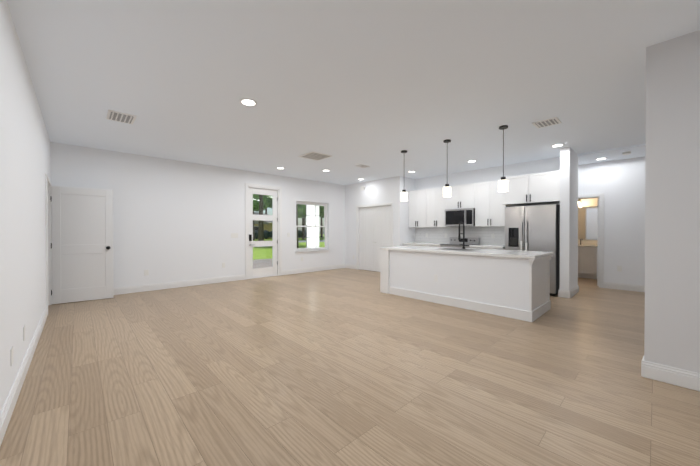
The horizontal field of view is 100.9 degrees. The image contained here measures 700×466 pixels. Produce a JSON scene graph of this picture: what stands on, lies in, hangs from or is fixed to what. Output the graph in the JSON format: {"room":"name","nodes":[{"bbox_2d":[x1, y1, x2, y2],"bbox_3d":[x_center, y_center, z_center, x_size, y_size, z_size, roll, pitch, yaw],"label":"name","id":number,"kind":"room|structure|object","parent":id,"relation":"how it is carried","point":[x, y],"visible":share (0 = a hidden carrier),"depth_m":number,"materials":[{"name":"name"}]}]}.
{"room":"kitchen","nodes":[
{"label":"kitchen","id":0,"kind":"room"},
{"bbox_2d":[0,0,50,412],"bbox_3d":[-1.375,-0.168,0.860,0.120,2.830,11.500,0,0,-43],"label":"wall","id":1,"kind":"structure","parent":0,"point":[24,153],"depth_m":2.35,"materials":[{"name":"white paint"}]},
{"bbox_2d":[50,186,112,303],"bbox_3d":[-4.771,0.206,5.170,0.822,2.020,0.177,0,0,-36],"label":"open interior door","id":2,"kind":"structure","parent":1,"relation":"in","point":[82,244],"depth_m":5.15,"materials":[{"name":"white paint"}]},
{"bbox_2d":[50,142,344,287],"bbox_3d":[-1.868,-0.209,8.430,12.300,2.830,0.200,0,0,-43],"label":"wall","id":3,"kind":"structure","parent":0,"point":[174,220],"depth_m":6.49,"materials":[{"name":"white paint"}]},
{"bbox_2d":[295,201,329,253],"bbox_3d":[-1.183,-0.162,9.016,1.300,1.590,0.185,0,0,-43],"label":"window unit","id":4,"kind":"structure","parent":3,"relation":"in","point":[321,226],"depth_m":9.05,"materials":[{"name":"white paint"}]},
{"bbox_2d":[0,268,699,465],"bbox_3d":[2.074,1.279,4.251,12.300,0.100,11.700,0,0,-43],"label":"floor","id":5,"kind":"structure","parent":0,"point":[344,367],"depth_m":2.36,"materials":[{"name":"brown wood"}]},
{"bbox_2d":[402,242,448,246],"bbox_3d":[2.138,0.748,8.091,0.634,0.920,1.183,0,0,-43],"label":"base cabinet","id":6,"kind":"object","parent":5,"relation":"on","point":[423,244],"visible":0.12,"depth_m":7.94,"materials":[{"name":"white paint"}]},
{"bbox_2d":[440,237,479,247],"bbox_3d":[2.787,0.662,7.358,0.694,1.100,0.758,0,0,-43],"label":"range","id":7,"kind":"object","parent":5,"relation":"on","point":[455,242],"visible":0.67,"depth_m":7.33,"materials":[{"name":"silver metal"}]},
{"bbox_2d":[380,250,553,321],"bbox_3d":[1.952,0.783,5.304,1.050,0.880,2.755,0,0,-43],"label":"kitchen island","id":8,"kind":"object","parent":5,"relation":"on","point":[514,284],"depth_m":4.60,"materials":[{"name":"white paint"}]},
{"bbox_2d":[380,246,553,257],"bbox_3d":[1.950,0.323,5.297,1.060,0.040,2.770,0,0,-43],"label":"island countertop","id":9,"kind":"structure","parent":8,"relation":"on","point":[439,250],"depth_m":4.77,"materials":[{"name":"white stone"}]},
{"bbox_2d":[458,221,464,248],"bbox_3d":[2.083,0.040,5.464,0.226,0.522,0.116,0,0,-43],"label":"faucet","id":10,"kind":"object","parent":9,"relation":"on","point":[459,238],"visible":1,"depth_m":5.48,"materials":[{"name":"black metal"}]},
{"bbox_2d":[469,245,504,249],"bbox_3d":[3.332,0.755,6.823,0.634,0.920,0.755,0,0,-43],"label":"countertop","id":11,"kind":"structure","parent":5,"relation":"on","point":[498,247],"depth_m":6.66,"materials":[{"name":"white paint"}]},
{"bbox_2d":[505,204,559,295],"bbox_3d":[3.856,0.331,6.068,0.786,1.775,0.910,0,0,-43],"label":"refrigerator","id":12,"kind":"object","parent":5,"relation":"on","point":[533,228],"visible":0.62,"depth_m":5.72,"materials":[{"name":"silver metal"}]},
{"bbox_2d":[578,247,596,278],"bbox_3d":[6.402,0.789,7.980,0.598,0.840,1.600,0,0,-43],"label":"bathroom vanity","id":13,"kind":"object","parent":5,"relation":"on","point":[587,261],"depth_m":7.66,"materials":[{"name":"white paint"}]},
{"bbox_2d":[578,243,596,246],"bbox_3d":[6.395,0.351,7.971,0.618,0.036,1.620,0,0,-43],"label":"countertop","id":14,"kind":"structure","parent":13,"relation":"on","point":[580,245],"depth_m":7.73,"materials":[{"name":"white stone"}]},
{"bbox_2d":[6,0,699,184],"bbox_3d":[2.074,-1.631,4.235,12.300,0.140,11.700,0,0,-43],"label":"ceiling","id":15,"kind":"structure","parent":0,"point":[376,86],"depth_m":2.98,"materials":[{"name":"white paint"}]},
{"bbox_2d":[106,109,136,123],"bbox_3d":[-3.155,-1.591,3.983,0.300,0.018,0.400,0,0,-43],"label":"ceiling vent","id":16,"kind":"object","parent":15,"relation":"in","point":[120,117],"visible":1,"depth_m":3.95,"materials":[{"name":"white metal"}]},
{"bbox_2d":[240,98,256,105],"bbox_3d":[-1.237,-1.592,3.522,0.194,0.010,0.194,0,0,-43],"label":"recessed light","id":17,"kind":"object","parent":15,"relation":"in","point":[247,102],"visible":0.96,"depth_m":3.51,"materials":[{"name":"white paint"}]},
{"bbox_2d":[299,151,331,160],"bbox_3d":[-0.723,-1.602,6.039,0.500,0.018,0.500,0,0,-43],"label":"ceiling vent","id":18,"kind":"object","parent":15,"relation":"in","point":[313,155],"visible":0.98,"depth_m":6.01,"materials":[{"name":"white metal"}]},
{"bbox_2d":[356,164,369,167],"bbox_3d":[0.303,-1.607,6.963,0.300,0.018,0.200,0,0,-43],"label":"ceiling vent","id":19,"kind":"object","parent":15,"relation":"in","point":[362,166],"visible":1,"depth_m":6.94,"materials":[{"name":"white metal"}]},
{"bbox_2d":[401,150,407,200],"bbox_3d":[1.063,-1.122,5.676,0.136,0.974,0.136,0,0,-43],"label":"pendant light","id":20,"kind":"object","parent":15,"relation":"hanging from","point":[404,195],"visible":1,"depth_m":5.62,"materials":[{"name":"white glass"}]},
{"bbox_2d":[443,139,450,196],"bbox_3d":[1.687,-1.118,5.014,0.136,0.974,0.136,0,0,-43],"label":"pendant light","id":21,"kind":"object","parent":15,"relation":"hanging from","point":[446,190],"visible":1,"depth_m":4.96,"materials":[{"name":"white glass"}]},
{"bbox_2d":[498,125,507,191],"bbox_3d":[2.311,-1.115,4.351,0.136,0.974,0.136,0,0,-43],"label":"pendant light","id":22,"kind":"object","parent":15,"relation":"hanging from","point":[503,184],"visible":1,"depth_m":4.32,"materials":[{"name":"white glass"}]},
{"bbox_2d":[532,117,561,127],"bbox_3d":[2.850,-1.592,4.184,0.300,0.018,0.300,0,0,-43],"label":"ceiling vent","id":23,"kind":"object","parent":15,"relation":"in","point":[547,122],"visible":0.96,"depth_m":4.15,"materials":[{"name":"white metal"}]},
{"bbox_2d":[345,176,414,264],"bbox_3d":[0.900,-0.214,9.319,0.750,2.830,2.300,0,0,-43],"label":"wall","id":24,"kind":"structure","parent":0,"point":[387,190],"depth_m":8.72,"materials":[{"name":"white paint"}]},
{"bbox_2d":[359,206,390,271],"bbox_3d":[0.765,0.191,8.974,0.054,2.000,1.348,0,0,-43],"label":"bifold closet doors","id":25,"kind":"structure","parent":24,"relation":"in","point":[374,230],"depth_m":9.01,"materials":[{"name":"white paint"}]},
{"bbox_2d":[415,157,558,244],"bbox_3d":[2.554,-0.208,8.197,0.120,2.830,6.200,0,0,-43],"label":"wall","id":26,"kind":"structure","parent":0,"point":[544,165],"depth_m":7.16,"materials":[{"name":"white paint"}]},
{"bbox_2d":[409,189,425,227],"bbox_3d":[2.035,-0.699,8.390,0.364,1.070,0.595,0,0,-43],"label":"upper cabinet","id":27,"kind":"object","parent":26,"relation":"attached to","point":[417,208],"visible":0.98,"depth_m":8.28,"materials":[{"name":"white paint"}]},
{"bbox_2d":[426,187,450,226],"bbox_3d":[2.444,-0.696,7.956,0.364,1.070,0.593,0,0,-43],"label":"upper cabinet","id":28,"kind":"object","parent":26,"relation":"attached to","point":[435,206],"visible":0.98,"depth_m":7.86,"materials":[{"name":"white paint"}]},
{"bbox_2d":[415,226,504,244],"bbox_3d":[2.894,0.064,7.749,0.002,0.449,2.719,0,0,-43],"label":"tile backsplash","id":29,"kind":"structure","parent":26,"relation":"attached to","point":[435,234],"depth_m":7.72,"materials":[{"name":"white tile"}]},
{"bbox_2d":[446,183,474,208],"bbox_3d":[2.908,-0.924,7.461,0.364,0.610,0.758,0,0,-43],"label":"upper cabinet","id":30,"kind":"object","parent":26,"relation":"attached to","point":[462,196],"visible":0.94,"depth_m":7.32,"materials":[{"name":"white paint"}]},
{"bbox_2d":[445,208,474,226],"bbox_3d":[2.879,-0.394,7.438,0.443,0.440,0.750,0,0,-43],"label":"microwave","id":31,"kind":"object","parent":30,"relation":"attached to","point":[456,217],"visible":0.94,"depth_m":7.27,"materials":[{"name":"silver metal"}]},
{"bbox_2d":[475,180,510,226],"bbox_3d":[3.412,-0.691,6.927,0.364,1.070,0.708,0,0,-43],"label":"upper cabinet","id":32,"kind":"object","parent":26,"relation":"attached to","point":[489,210],"visible":0.88,"depth_m":6.85,"materials":[{"name":"white paint"}]},
{"bbox_2d":[501,170,559,205],"bbox_3d":[3.915,-0.922,6.180,0.654,0.600,1.063,0,0,-43],"label":"upper cabinet","id":33,"kind":"object","parent":26,"relation":"attached to","point":[542,188],"visible":0.92,"depth_m":5.94,"materials":[{"name":"white paint"}]},
{"bbox_2d":[559,147,577,290],"bbox_3d":[4.314,-0.194,5.700,0.720,2.830,0.150,0,0,-43],"label":"wall","id":34,"kind":"structure","parent":0,"point":[565,163],"depth_m":5.48,"materials":[{"name":"white paint"}]},
{"bbox_2d":[578,156,644,285],"bbox_3d":[5.068,-0.202,7.062,0.125,2.830,11.300,0,0,-43],"label":"wall","id":35,"kind":"structure","parent":0,"point":[620,184],"depth_m":6.18,"materials":[{"name":"white paint"}]},
{"bbox_2d":[578,206,597,239],"bbox_3d":[6.619,-0.278,8.178,0.006,0.930,1.560,0,0,-43],"label":"bathroom mirror","id":36,"kind":"object","parent":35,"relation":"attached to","point":[587,222],"visible":0.29,"depth_m":8.11,"materials":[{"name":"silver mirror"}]},
{"bbox_2d":[597,198,598,285],"bbox_3d":[5.876,0.200,6.815,0.780,2.010,0.106,0,0,-43],"label":"bathroom door","id":37,"kind":"structure","parent":35,"relation":"in","point":[598,247],"depth_m":6.56,"materials":[{"name":"white paint"}]},
{"bbox_2d":[644,30,699,372],"bbox_3d":[3.969,-0.169,1.049,0.120,2.830,4.050,0,0,-43],"label":"wall","id":38,"kind":"structure","parent":0,"point":[672,249],"depth_m":2.37,"materials":[{"name":"white paint"}]},
{"bbox_2d":[0,264,699,445],"bbox_3d":[2.525,1.156,4.675,10.780,0.140,11.300,0,0,-43],"label":"baseboard","id":39,"kind":"structure","parent":38,"relation":"attached to","point":[673,375],"depth_m":2.80,"materials":[{"name":"white paint"}]},
{"label":"outside","id":40,"kind":"structure","parent":0,"visible":0},
{"bbox_2d":[252,234,324,259],"bbox_3d":[-32.957,1.145,56.561,150.000,0.100,112.500,0,0,-43],"label":"lawn","id":41,"kind":"structure","parent":40,"point":[265,254],"depth_m":22.40,"materials":[{"name":"green plant"}]},
{"bbox_2d":[258,195,263,240],"bbox_3d":[-9.478,-3.915,28.755,5.659,10.310,6.414,0,0,-43],"label":"tree","id":42,"kind":"object","parent":41,"relation":"on","point":[261,237],"depth_m":28.59,"materials":[{"name":"brown plant"}]},
{"bbox_2d":[252,258,271,268],"bbox_3d":[-4.046,1.331,11.263,14.000,0.020,5.100,0,0,-43],"label":"patio floor","id":43,"kind":"structure","parent":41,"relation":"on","point":[261,265],"depth_m":12.44,"materials":[{"name":"grey concrete"}]},
{"bbox_2d":[253,194,270,239],"bbox_3d":[-15.697,-4.009,44.788,6.306,10.323,7.141,0,0,-43],"label":"tree","id":44,"kind":"object","parent":41,"relation":"on","point":[266,199],"depth_m":43.80,"materials":[{"name":"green plant"}]},
{"bbox_2d":[254,212,271,238],"bbox_3d":[-21.297,-1.584,57.291,19.200,5.350,12.600,0,0,-43],"label":"house","id":45,"kind":"structure","parent":41,"relation":"on","point":[268,224],"depth_m":54.21,"materials":[{"name":"brown paint"}]},
{"bbox_2d":[255,230,305,238],"bbox_3d":[-15.831,0.255,51.056,25.368,1.650,2.086,0,0,-43],"label":"hedge","id":46,"kind":"object","parent":41,"relation":"on","point":[268,234],"depth_m":51.25,"materials":[{"name":"green plant"}]},
{"bbox_2d":[265,195,298,247],"bbox_3d":[-4.454,-3.185,23.501,6.554,8.906,7.879,0,0,-43],"label":"tree","id":47,"kind":"object","parent":41,"relation":"on","point":[269,197],"depth_m":23.23,"materials":[{"name":"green plant"}]},
{"bbox_2d":[298,204,305,217],"bbox_3d":[-8.841,-3.930,47.364,7.088,10.137,9.297,0,0,-43],"label":"tree","id":48,"kind":"object","parent":41,"relation":"on","point":[300,210],"depth_m":45.51,"materials":[{"name":"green plant"}]},
{"bbox_2d":[302,218,304,238],"bbox_3d":[-7.866,-5.352,52.223,9.633,12.928,8.948,0,0,-43],"label":"tree","id":49,"kind":"object","parent":41,"relation":"on","point":[303,228],"depth_m":52.24,"materials":[{"name":"brown plant"}]},
{"bbox_2d":[319,206,323,217],"bbox_3d":[-3.756,-4.866,52.558,7.053,11.952,8.663,0,0,-43],"label":"tree","id":50,"kind":"object","parent":41,"relation":"on","point":[320,212],"depth_m":50.26,"materials":[{"name":"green plant"}]},
{"bbox_3d":[-1.990,1.288,9.078,7.000,0.130,0.900,0,0,-43],"label":"porch","id":51,"kind":"object","parent":41,"relation":"on","visible":0},
{"bbox_2d":[306,205,318,247],"bbox_3d":[-1.289,-0.290,10.025,0.410,3.015,0.410,0,0,-43],"label":"porch column","id":52,"kind":"structure","parent":51,"relation":"on","point":[310,209],"depth_m":9.89,"materials":[{"name":"white"}]},
{"bbox_3d":[2.142,-0.186,4.170,12.300,2.830,11.500,0,0,-43],"label":"wall","id":53,"kind":"structure","parent":0,"visible":0},
{"bbox_2d":[10,346,12,365],"bbox_3d":[-2.417,0.881,2.065,0.006,0.120,0.075,0,0,-43],"label":"outlet","id":54,"kind":"object","parent":53,"relation":"attached to","point":[11,351],"depth_m":2.04,"materials":[{"name":"white plastic"}]},
{"bbox_2d":[45,174,51,308],"bbox_3d":[-4.860,0.177,4.578,0.140,2.100,0.950,0,0,-43],"label":"door frame","id":55,"kind":"structure","parent":53,"relation":"attached to","point":[48,211],"depth_m":4.89,"materials":[{"name":"white paint"}]},
{"bbox_2d":[231,233,237,237],"bbox_3d":[-2.918,0.062,7.301,0.180,0.120,0.006,0,0,-43],"label":"light switch","id":56,"kind":"object","parent":53,"relation":"attached to","point":[235,235],"depth_m":7.30,"materials":[{"name":"white plastic"}]},
{"bbox_2d":[248,188,277,277],"bbox_3d":[-2.372,-0.008,7.890,0.860,2.383,0.095,0,0,-43],"label":"front door","id":57,"kind":"structure","parent":53,"relation":"in","point":[260,272],"depth_m":7.90,"materials":[{"name":"white paint"}]},
{"bbox_2d":[245,183,281,279],"bbox_3d":[-2.400,-0.046,7.916,1.060,2.510,0.220,0,0,-43],"label":"door frame","id":58,"kind":"structure","parent":53,"relation":"attached to","point":[247,185],"depth_m":7.93,"materials":[{"name":"white paint"}]},
{"bbox_2d":[356,202,392,269],"bbox_3d":[0.774,0.153,8.982,0.140,2.100,1.520,0,0,-43],"label":"door frame","id":59,"kind":"structure","parent":53,"relation":"attached to","point":[391,203],"depth_m":9.44,"materials":[{"name":"white paint"}]},
{"bbox_2d":[578,193,603,287],"bbox_3d":[5.347,0.165,6.750,0.140,2.100,0.900,0,0,-43],"label":"door frame","id":60,"kind":"structure","parent":53,"relation":"attached to","point":[599,195],"depth_m":6.41,"materials":[{"name":"white paint"}]}
]}

